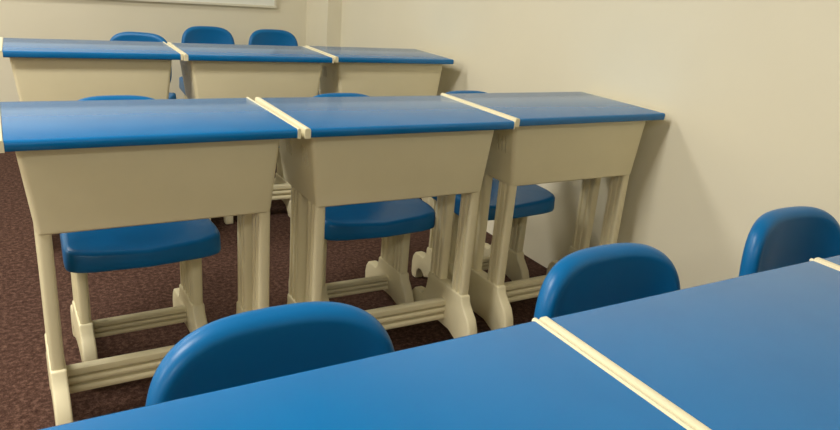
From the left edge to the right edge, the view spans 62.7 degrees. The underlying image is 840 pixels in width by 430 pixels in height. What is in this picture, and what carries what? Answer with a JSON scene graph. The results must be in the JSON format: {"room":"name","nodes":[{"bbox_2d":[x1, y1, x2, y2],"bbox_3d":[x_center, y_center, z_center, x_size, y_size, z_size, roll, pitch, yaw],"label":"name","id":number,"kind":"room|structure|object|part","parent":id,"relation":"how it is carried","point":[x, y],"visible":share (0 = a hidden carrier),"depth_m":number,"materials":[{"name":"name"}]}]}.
{"room":"classroom","nodes":[
{"label":"classroom","id":0,"kind":"room"},
{"bbox_2d":[0,0,306,101],"bbox_3d":[-3.487,-1.700,3.111,6.652,2.850,0.100,-6,22,-29],"label":"wall","id":1,"kind":"structure","parent":0,"point":[31,19],"depth_m":4.25,"materials":[{"name":"paint"}]},
{"bbox_2d":[130,0,276,7],"bbox_3d":[-2.566,-1.783,3.554,3.770,1.194,0.022,-6,22,-29],"label":"board","id":2,"kind":"object","parent":1,"relation":"attached to","point":[246,3],"visible":1,"depth_m":4.50,"materials":[{"name":"ceramic"}]},
{"bbox_3d":[-2.567,-1.784,3.555,3.740,1.166,0.017,-6,22,-29],"label":"board panel","id":3,"kind":"part","parent":2,"relation":"part of","materials":[{"name":"ceramic"}]},
{"bbox_2d":[0,151,546,429],"bbox_3d":[-1.659,0.988,0.338,6.652,0.100,8.120,-6,22,-29],"label":"floor","id":4,"kind":"structure","parent":0,"point":[26,403],"depth_m":2.40,"materials":[{"name":"brown carpet"}]},
{"bbox_2d":[0,37,182,252],"bbox_3d":[-1.311,-0.300,2.807,0.617,0.762,0.427,-6,22,-29],"label":"student desk","id":5,"kind":"object","parent":4,"relation":"on","point":[43,69],"visible":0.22,"depth_m":2.59,"materials":[{"name":"beige plastic"}]},
{"bbox_3d":[-1.550,-0.623,2.552,0.015,0.024,0.404,-6,22,-29],"label":"edge trim","id":6,"kind":"part","parent":5,"relation":"part of","materials":[{"name":"beige plastic"}]},
{"bbox_3d":[-1.021,-0.678,2.841,0.008,0.024,0.404,-6,22,-29],"label":"edge trim","id":7,"kind":"part","parent":5,"relation":"part of","materials":[{"name":"beige plastic"}]},
{"bbox_2d":[60,95,220,361],"bbox_3d":[-0.798,0.064,1.935,0.387,0.730,0.416,-7,22,-31],"label":"chair","id":8,"kind":"object","parent":4,"relation":"on","point":[188,242],"visible":0.43,"depth_m":1.86,"materials":[{"name":"blue plastic"}]},
{"bbox_3d":[-0.960,0.155,1.932,0.029,0.236,0.080,-7,22,-31],"label":"leg","id":9,"kind":"part","parent":8,"relation":"part of","materials":[{"name":"beige plastic"}]},
{"bbox_3d":[-0.914,0.183,1.860,0.029,0.236,0.062,-7,22,-31],"label":"leg","id":10,"kind":"part","parent":8,"relation":"part of","materials":[{"name":"beige plastic"}]},
{"bbox_3d":[-0.865,-0.203,1.993,0.324,0.276,0.084,-7,22,-31],"label":"backrest","id":11,"kind":"part","parent":8,"relation":"part of","materials":[{"name":"blue plastic"}]},
{"bbox_3d":[-0.790,0.037,1.918,0.387,0.073,0.398,-7,22,-31],"label":"seat","id":12,"kind":"part","parent":8,"relation":"part of","materials":[{"name":"blue plastic"}]},
{"bbox_3d":[-0.704,0.123,2.085,0.029,0.236,0.080,-7,22,-31],"label":"leg","id":13,"kind":"part","parent":8,"relation":"part of","materials":[{"name":"beige plastic"}]},
{"bbox_3d":[-0.658,0.152,2.014,0.029,0.236,0.062,-7,22,-31],"label":"leg","id":14,"kind":"part","parent":8,"relation":"part of","materials":[{"name":"beige plastic"}]},
{"bbox_2d":[110,32,175,98],"bbox_3d":[-1.457,-0.535,3.494,0.387,0.730,0.416,3,19,-5],"label":"chair","id":15,"kind":"object","parent":4,"relation":"on","point":[123,36],"visible":0.15,"depth_m":3.54,"materials":[{"name":"blue plastic"}]},
{"bbox_3d":[-1.454,-0.562,3.476,0.387,0.073,0.398,3,19,-5],"label":"seat","id":16,"kind":"part","parent":15,"relation":"part of","materials":[{"name":"blue plastic"}]},
{"bbox_2d":[0,97,300,425],"bbox_3d":[-0.671,0.125,1.743,0.617,0.762,0.427,-7,22,-30],"label":"student desk","id":17,"kind":"object","parent":4,"relation":"on","point":[88,165],"visible":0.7,"depth_m":1.56,"materials":[{"name":"blue laminate"}]},
{"bbox_3d":[-0.906,-0.195,1.481,0.015,0.024,0.404,-7,22,-30],"label":"edge trim","id":18,"kind":"part","parent":17,"relation":"part of","materials":[{"name":"beige plastic"}]},
{"bbox_3d":[-0.890,0.155,1.644,0.029,0.355,0.070,-7,22,-30],"label":"leg","id":19,"kind":"part","parent":17,"relation":"part of","materials":[{"name":"beige plastic"}]},
{"bbox_3d":[-0.825,0.196,1.541,0.029,0.355,0.062,-7,22,-30],"label":"leg","id":20,"kind":"part","parent":17,"relation":"part of","materials":[{"name":"beige plastic"}]},
{"bbox_3d":[-0.476,0.107,1.884,0.029,0.355,0.070,-7,22,-30],"label":"leg","id":21,"kind":"part","parent":17,"relation":"part of","materials":[{"name":"beige plastic"}]},
{"bbox_3d":[-0.411,0.148,1.782,0.029,0.355,0.062,-7,22,-30],"label":"leg","id":22,"kind":"part","parent":17,"relation":"part of","materials":[{"name":"beige plastic"}]},
{"bbox_3d":[-0.385,-0.256,1.784,0.008,0.024,0.404,-7,22,-30],"label":"edge trim","id":23,"kind":"part","parent":17,"relation":"part of","materials":[{"name":"beige plastic"}]},
{"bbox_2d":[179,26,234,98],"bbox_3d":[-1.219,-0.730,4.113,0.387,0.730,0.416,-6,22,-29],"label":"chair","id":24,"kind":"object","parent":4,"relation":"on","point":[195,34],"visible":0.14,"depth_m":4.14,"materials":[{"name":"blue plastic"}]},
{"bbox_3d":[-1.212,-0.757,4.095,0.387,0.073,0.398,-6,22,-29],"label":"seat","id":25,"kind":"part","parent":24,"relation":"part of","materials":[{"name":"blue plastic"}]},
{"bbox_3d":[-1.282,-0.998,4.173,0.324,0.276,0.084,-6,22,-29],"label":"backrest","id":26,"kind":"part","parent":24,"relation":"part of","materials":[{"name":"blue plastic"}]},
{"bbox_2d":[167,42,333,219],"bbox_3d":[-0.758,-0.350,3.087,0.617,0.762,0.427,-6,22,-28],"label":"student desk","id":27,"kind":"object","parent":4,"relation":"on","point":[209,71],"visible":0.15,"depth_m":2.88,"materials":[{"name":"beige plastic"}]},
{"bbox_3d":[-0.999,-0.675,2.836,0.015,0.024,0.404,-6,22,-28],"label":"edge trim","id":28,"kind":"part","parent":27,"relation":"part of","materials":[{"name":"beige plastic"}]},
{"bbox_3d":[-0.465,-0.728,3.118,0.008,0.024,0.404,-6,22,-28],"label":"edge trim","id":29,"kind":"part","parent":27,"relation":"part of","materials":[{"name":"beige plastic"}]},
{"bbox_2d":[224,148,290,223],"bbox_3d":[-0.758,-0.358,3.157,0.387,0.730,0.416,-6,22,-29],"label":"chair","id":30,"kind":"object","parent":4,"relation":"on","point":[279,178],"visible":0.08,"depth_m":3.29,"materials":[{"name":"beige plastic"}]},
{"bbox_3d":[-0.661,-0.297,3.304,0.029,0.236,0.080,-6,22,-29],"label":"leg","id":31,"kind":"part","parent":30,"relation":"part of","materials":[{"name":"beige plastic"}]},
{"bbox_2d":[145,301,394,405],"bbox_3d":[-0.110,0.519,0.798,0.387,0.730,0.416,-7,22,-30],"label":"chair","id":32,"kind":"object","parent":4,"relation":"on","point":[257,345],"visible":0.62,"depth_m":0.82,"materials":[{"name":"blue plastic"}]},
{"bbox_2d":[248,29,318,94],"bbox_3d":[-0.864,-0.751,4.261,0.387,0.730,0.416,-5,22,-27],"label":"chair","id":33,"kind":"object","parent":4,"relation":"on","point":[273,37],"visible":0.2,"depth_m":4.30,"materials":[{"name":"blue plastic"}]},
{"bbox_3d":[-0.921,-1.020,4.324,0.324,0.276,0.084,-5,22,-27],"label":"backrest","id":34,"kind":"part","parent":33,"relation":"part of","materials":[{"name":"blue plastic"}]},
{"bbox_2d":[39,318,694,429],"bbox_3d":[-0.046,0.572,0.653,0.617,0.736,0.427,-6,22,-29],"label":"student desk","id":35,"kind":"object","parent":4,"relation":"on","point":[524,376],"visible":1,"depth_m":0.68,"materials":[{"name":"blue plastic"}]},
{"bbox_3d":[0.240,0.203,0.696,0.008,0.024,0.404,-6,22,-29],"label":"edge trim","id":36,"kind":"part","parent":35,"relation":"part of","materials":[{"name":"beige plastic"}]},
{"bbox_2d":[314,93,434,304],"bbox_3d":[-0.201,-0.002,2.272,0.387,0.730,0.416,-6,22,-29],"label":"chair","id":37,"kind":"object","parent":4,"relation":"on","point":[394,221],"visible":0.3,"depth_m":2.21,"materials":[{"name":"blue plastic"}]},
{"bbox_3d":[-0.321,0.116,2.200,0.029,0.236,0.062,-6,22,-29],"label":"leg","id":38,"kind":"part","parent":37,"relation":"part of","materials":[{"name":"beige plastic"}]},
{"bbox_3d":[-0.264,-0.270,2.332,0.324,0.276,0.084,-6,22,-29],"label":"backrest","id":39,"kind":"part","parent":37,"relation":"part of","materials":[{"name":"blue plastic"}]},
{"bbox_3d":[-0.194,-0.029,2.254,0.387,0.073,0.398,-6,22,-29],"label":"seat","id":40,"kind":"part","parent":37,"relation":"part of","materials":[{"name":"blue plastic"}]},
{"bbox_3d":[-0.104,0.058,2.418,0.029,0.236,0.080,-6,22,-29],"label":"leg","id":41,"kind":"part","parent":37,"relation":"part of","materials":[{"name":"beige plastic"}]},
{"bbox_3d":[-0.060,0.087,2.345,0.029,0.236,0.062,-6,22,-29],"label":"leg","id":42,"kind":"part","parent":37,"relation":"part of","materials":[{"name":"beige plastic"}]},
{"bbox_2d":[305,45,453,206],"bbox_3d":[-0.220,-0.412,3.397,0.597,0.762,0.427,-6,22,-27],"label":"student desk","id":43,"kind":"object","parent":4,"relation":"on","point":[360,70],"visible":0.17,"depth_m":3.19,"materials":[{"name":"beige plastic"}]},
{"bbox_3d":[-0.453,-0.738,3.151,0.014,0.024,0.404,-6,22,-27],"label":"edge trim","id":44,"kind":"part","parent":43,"relation":"part of","materials":[{"name":"beige plastic"}]},
{"bbox_2d":[255,95,515,337],"bbox_3d":[-0.125,0.064,2.052,0.617,0.762,0.427,-6,22,-29],"label":"student desk","id":45,"kind":"object","parent":4,"relation":"on","point":[349,150],"visible":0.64,"depth_m":1.89,"materials":[{"name":"beige plastic"}]},
{"bbox_3d":[-0.363,-0.258,1.795,0.015,0.024,0.404,-6,22,-29],"label":"edge trim","id":46,"kind":"part","parent":45,"relation":"part of","materials":[{"name":"beige plastic"}]},
{"bbox_3d":[-0.345,0.093,1.956,0.029,0.355,0.070,-6,22,-29],"label":"leg","id":47,"kind":"part","parent":45,"relation":"part of","materials":[{"name":"beige plastic"}]},
{"bbox_3d":[-0.283,0.134,1.853,0.029,0.355,0.062,-6,22,-29],"label":"leg","id":48,"kind":"part","parent":45,"relation":"part of","materials":[{"name":"beige plastic"}]},
{"bbox_3d":[0.073,0.047,2.189,0.029,0.355,0.070,-6,22,-29],"label":"leg","id":49,"kind":"part","parent":45,"relation":"part of","materials":[{"name":"beige plastic"}]},
{"bbox_3d":[0.135,0.089,2.086,0.029,0.355,0.062,-6,22,-29],"label":"leg","id":50,"kind":"part","parent":45,"relation":"part of","materials":[{"name":"beige plastic"}]},
{"bbox_3d":[0.166,-0.316,2.089,0.002,0.025,0.404,-6,22,-29],"label":"edge trim","id":51,"kind":"part","parent":45,"relation":"part of","materials":[{"name":"plastic"}]},
{"bbox_2d":[411,90,554,280],"bbox_3d":[0.234,-0.059,2.540,0.387,0.730,0.416,-6,22,-29],"label":"chair","id":52,"kind":"object","parent":4,"relation":"on","point":[530,200],"visible":0.18,"depth_m":2.54,"materials":[{"name":"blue plastic"}]},
{"bbox_3d":[0.071,0.030,2.542,0.029,0.236,0.080,-6,22,-29],"label":"leg","id":53,"kind":"part","parent":52,"relation":"part of","materials":[{"name":"beige plastic"}]},
{"bbox_3d":[0.114,0.059,2.469,0.029,0.236,0.062,-6,22,-29],"label":"leg","id":54,"kind":"part","parent":52,"relation":"part of","materials":[{"name":"beige plastic"}]},
{"bbox_3d":[0.172,-0.326,2.600,0.324,0.276,0.084,-6,22,-29],"label":"backrest","id":55,"kind":"part","parent":52,"relation":"part of","materials":[{"name":"blue plastic"}]},
{"bbox_3d":[0.241,-0.086,2.522,0.387,0.073,0.398,-6,22,-29],"label":"seat","id":56,"kind":"part","parent":52,"relation":"part of","materials":[{"name":"blue plastic"}]},
{"bbox_3d":[0.375,0.031,2.614,0.029,0.236,0.062,-6,22,-29],"label":"leg","id":57,"kind":"part","parent":52,"relation":"part of","materials":[{"name":"beige plastic"}]},
{"bbox_2d":[441,91,665,329],"bbox_3d":[0.411,-0.003,2.372,0.617,0.765,0.427,-7,22,-30],"label":"student desk","id":58,"kind":"object","parent":4,"relation":"on","point":[589,138],"visible":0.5,"depth_m":2.20,"materials":[{"name":"beige plastic"}]},
{"bbox_3d":[0.175,-0.326,2.111,0.015,0.025,0.404,-7,22,-30],"label":"edge trim","id":59,"kind":"part","parent":58,"relation":"part of","materials":[{"name":"beige plastic"}]},
{"bbox_3d":[0.192,0.026,2.274,0.029,0.356,0.070,-7,22,-30],"label":"leg","id":60,"kind":"part","parent":58,"relation":"part of","materials":[{"name":"beige plastic"}]},
{"bbox_3d":[0.256,0.068,2.171,0.029,0.356,0.062,-7,22,-30],"label":"leg","id":61,"kind":"part","parent":58,"relation":"part of","materials":[{"name":"beige plastic"}]},
{"bbox_3d":[0.607,-0.021,2.513,0.029,0.356,0.070,-7,22,-30],"label":"leg","id":62,"kind":"part","parent":58,"relation":"part of","materials":[{"name":"beige plastic"}]},
{"bbox_3d":[0.671,0.020,2.410,0.029,0.356,0.062,-7,22,-30],"label":"leg","id":63,"kind":"part","parent":58,"relation":"part of","materials":[{"name":"beige plastic"}]},
{"bbox_3d":[0.700,-0.386,2.413,0.002,0.025,0.404,-7,22,-30],"label":"edge trim","id":64,"kind":"part","parent":58,"relation":"part of","materials":[{"name":"plastic"}]},
{"bbox_2d":[534,243,679,318],"bbox_3d":[0.369,0.457,1.093,0.387,0.730,0.416,-7,22,-30],"label":"chair","id":65,"kind":"object","parent":4,"relation":"on","point":[589,278],"visible":0.32,"depth_m":1.12,"materials":[{"name":"blue plastic"}]},
{"bbox_2d":[539,258,839,429],"bbox_3d":[0.474,0.514,0.946,0.578,0.736,0.427,-6,22,-29],"label":"student desk","id":66,"kind":"object","parent":4,"relation":"on","point":[760,350],"visible":0.86,"depth_m":0.82,"materials":[{"name":"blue plastic"}]},
{"bbox_3d":[0.253,0.203,0.701,0.014,0.024,0.404,-6,22,-29],"label":"edge trim","id":67,"kind":"part","parent":66,"relation":"part of","materials":[{"name":"beige plastic"}]},
{"bbox_3d":[0.744,0.147,0.979,0.007,0.024,0.404,-6,22,-29],"label":"edge trim","id":68,"kind":"part","parent":66,"relation":"part of","materials":[{"name":"plastic"}]},
{"bbox_2d":[739,206,839,275],"bbox_3d":[0.830,0.392,1.392,0.387,0.730,0.416,-6,22,-29],"label":"chair","id":69,"kind":"object","parent":4,"relation":"on","point":[782,237],"visible":0.37,"depth_m":1.43,"materials":[{"name":"blue plastic"}]},
{"bbox_2d":[815,255,839,268],"bbox_3d":[0.995,0.457,1.237,0.617,0.736,0.427,-6,22,-29],"label":"student desk","id":70,"kind":"object","parent":4,"relation":"on","point":[834,261],"visible":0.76,"depth_m":1.14,"materials":[{"name":"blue plastic"}]},
{"bbox_2d":[306,0,341,94],"bbox_3d":[-0.602,-1.919,4.447,0.097,2.850,0.390,-6,22,-29],"label":"wall","id":71,"kind":"structure","parent":0,"point":[323,17],"depth_m":4.54,"materials":[{"name":"paint"}]},
{"bbox_2d":[340,0,839,288],"bbox_3d":[1.311,-0.709,1.437,0.100,2.850,7.920,-6,22,-29],"label":"wall","id":72,"kind":"structure","parent":0,"point":[748,91],"depth_m":2.26,"materials":[{"name":"paint"}]}
]}

